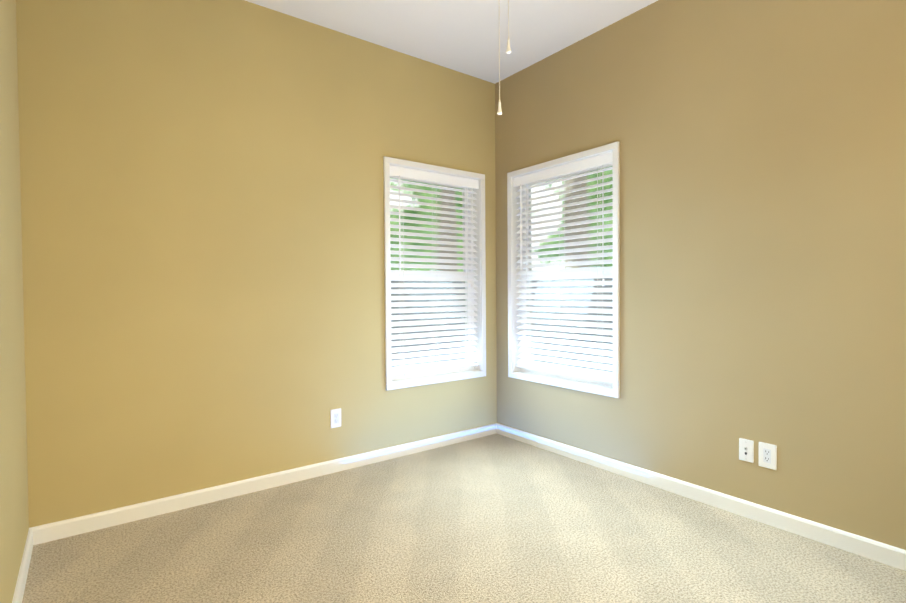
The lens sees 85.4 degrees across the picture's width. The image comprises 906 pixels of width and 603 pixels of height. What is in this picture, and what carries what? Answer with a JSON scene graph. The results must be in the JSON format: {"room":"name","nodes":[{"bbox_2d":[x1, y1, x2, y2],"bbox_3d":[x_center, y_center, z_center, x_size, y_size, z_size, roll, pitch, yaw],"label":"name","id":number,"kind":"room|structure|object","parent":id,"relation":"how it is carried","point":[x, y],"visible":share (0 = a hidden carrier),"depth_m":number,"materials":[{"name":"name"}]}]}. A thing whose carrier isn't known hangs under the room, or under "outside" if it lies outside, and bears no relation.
{"room":"empty bedroom","nodes":[
{"label":"empty bedroom","id":0,"kind":"room"},
{"bbox_2d":[0,0,28,602],"bbox_3d":[-0.952,-0.258,0.780,0.150,2.740,3.365,-1,1,-37],"label":"wall","id":1,"kind":"structure","parent":0,"point":[14,517],"depth_m":1.81,"materials":[{"name":"beige paint"}]},
{"bbox_2d":[12,528,32,602],"bbox_3d":[-0.877,1.071,0.856,0.014,0.078,3.365,-1,1,-37],"label":"baseboard","id":2,"kind":"structure","parent":1,"relation":"attached to","point":[22,578],"depth_m":1.90,"materials":[{"name":"white wood"}]},
{"bbox_2d":[16,0,496,527],"bbox_3d":[-0.829,-0.306,3.074,3.109,2.740,0.150,-1,1,-37],"label":"wall","id":3,"kind":"structure","parent":0,"point":[202,240],"depth_m":2.63,"materials":[{"name":"beige paint"}]},
{"bbox_2d":[31,423,496,544],"bbox_3d":[-0.770,1.026,3.035,2.809,0.078,0.014,-1,1,-37],"label":"baseboard","id":4,"kind":"structure","parent":3,"relation":"attached to","point":[49,532],"depth_m":2.70,"materials":[{"name":"white wood"}]},
{"bbox_2d":[330,408,340,427],"bbox_3d":[-0.731,0.729,3.064,0.070,0.115,0.007,-1,1,-37],"label":"electrical outlet","id":5,"kind":"object","parent":3,"relation":"attached to","point":[335,417],"visible":1,"depth_m":3.06,"materials":[{"name":"white plastic"}]},
{"bbox_2d":[383,156,485,389],"bbox_3d":[-0.151,-0.191,3.584,0.875,1.551,0.180,-1,1,-37],"label":"window","id":6,"kind":"structure","parent":3,"relation":"in","point":[410,380],"depth_m":3.65,"materials":[{"name":"white"}]},
{"bbox_2d":[390,165,478,376],"bbox_3d":[-0.126,-0.207,3.550,0.781,1.424,0.072,-1,1,-37],"label":"window blind","id":7,"kind":"object","parent":6,"relation":"attached to","point":[399,172],"visible":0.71,"depth_m":3.54,"materials":[{"name":"white plastic"}]},
{"bbox_2d":[245,0,657,83],"bbox_3d":[0.219,-1.705,1.642,3.109,0.100,3.665,-1,1,-37],"label":"ceiling","id":8,"kind":"structure","parent":0,"point":[461,36],"depth_m":2.98,"materials":[{"name":"white paint"}]},
{"bbox_2d":[22,434,905,602],"bbox_3d":[0.240,1.135,1.699,3.109,0.100,3.665,-1,1,-37],"label":"floor","id":9,"kind":"structure","parent":0,"point":[496,518],"depth_m":2.14,"materials":[{"name":"carpet"}]},
{"bbox_2d":[495,0,905,549],"bbox_3d":[1.410,-0.312,2.561,0.150,2.740,3.365,-1,1,-37],"label":"wall","id":10,"kind":"structure","parent":0,"point":[762,170],"depth_m":2.40,"materials":[{"name":"beige paint"}]},
{"bbox_2d":[507,141,619,397],"bbox_3d":[0.777,-0.195,3.401,0.180,1.551,0.965,-1,1,-37],"label":"window","id":11,"kind":"structure","parent":10,"relation":"in","point":[609,389],"depth_m":3.44,"materials":[{"name":"white"}]},
{"bbox_2d":[514,152,612,382],"bbox_3d":[0.744,-0.210,3.375,0.072,1.424,0.871,-1,1,-37],"label":"window blind","id":12,"kind":"object","parent":11,"relation":"attached to","point":[592,162],"visible":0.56,"depth_m":3.34,"materials":[{"name":"white plastic"}]},
{"bbox_2d":[497,423,905,570],"bbox_3d":[1.355,1.020,2.538,0.014,0.078,3.365,-1,1,-37],"label":"baseboard","id":13,"kind":"structure","parent":10,"relation":"attached to","point":[884,553],"depth_m":2.46,"materials":[{"name":"white wood"}]},
{"bbox_2d":[739,438,753,462],"bbox_3d":[1.441,0.733,2.415,0.014,0.108,0.066,-1,1,-37],"label":"jack","id":14,"kind":"object","parent":10,"relation":"attached to","point":[746,449],"visible":1,"depth_m":2.41,"materials":[{"name":"white plastic"}]},
{"bbox_2d":[758,442,776,469],"bbox_3d":[1.501,0.736,2.342,0.007,0.118,0.077,-1,1,-37],"label":"duplex electrical outlet","id":15,"kind":"object","parent":10,"relation":"attached to","point":[767,455],"visible":1,"depth_m":2.34,"materials":[{"name":"white plastic"}]},
{"label":"outside","id":16,"kind":"structure","parent":0,"visible":0},
{"bbox_2d":[390,166,612,359],"bbox_3d":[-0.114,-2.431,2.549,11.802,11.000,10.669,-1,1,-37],"label":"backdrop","id":17,"kind":"structure","parent":16,"point":[608,172],"depth_m":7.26,"materials":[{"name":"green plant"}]},
{"bbox_3d":[0.177,-1.387,1.601,1.157,0.534,1.170,-1,1,-37],"label":"ceiling fan","id":18,"kind":"object","parent":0,"visible":0},
{"bbox_2d":[497,0,501,114],"bbox_3d":[0.148,-0.964,1.577,0.017,0.718,0.017,-1,1,-37],"label":"pull chain","id":19,"kind":"object","parent":18,"relation":"hanging from","point":[499,111],"visible":1,"depth_m":1.58,"materials":[{"name":"white metal"}]},
{"bbox_2d":[506,0,510,53],"bbox_3d":[0.176,-1.060,1.567,0.017,0.525,0.017,-1,1,-37],"label":"pull chain","id":20,"kind":"object","parent":18,"relation":"hanging from","point":[508,50],"visible":1,"depth_m":1.57,"materials":[{"name":"white metal"}]}
]}

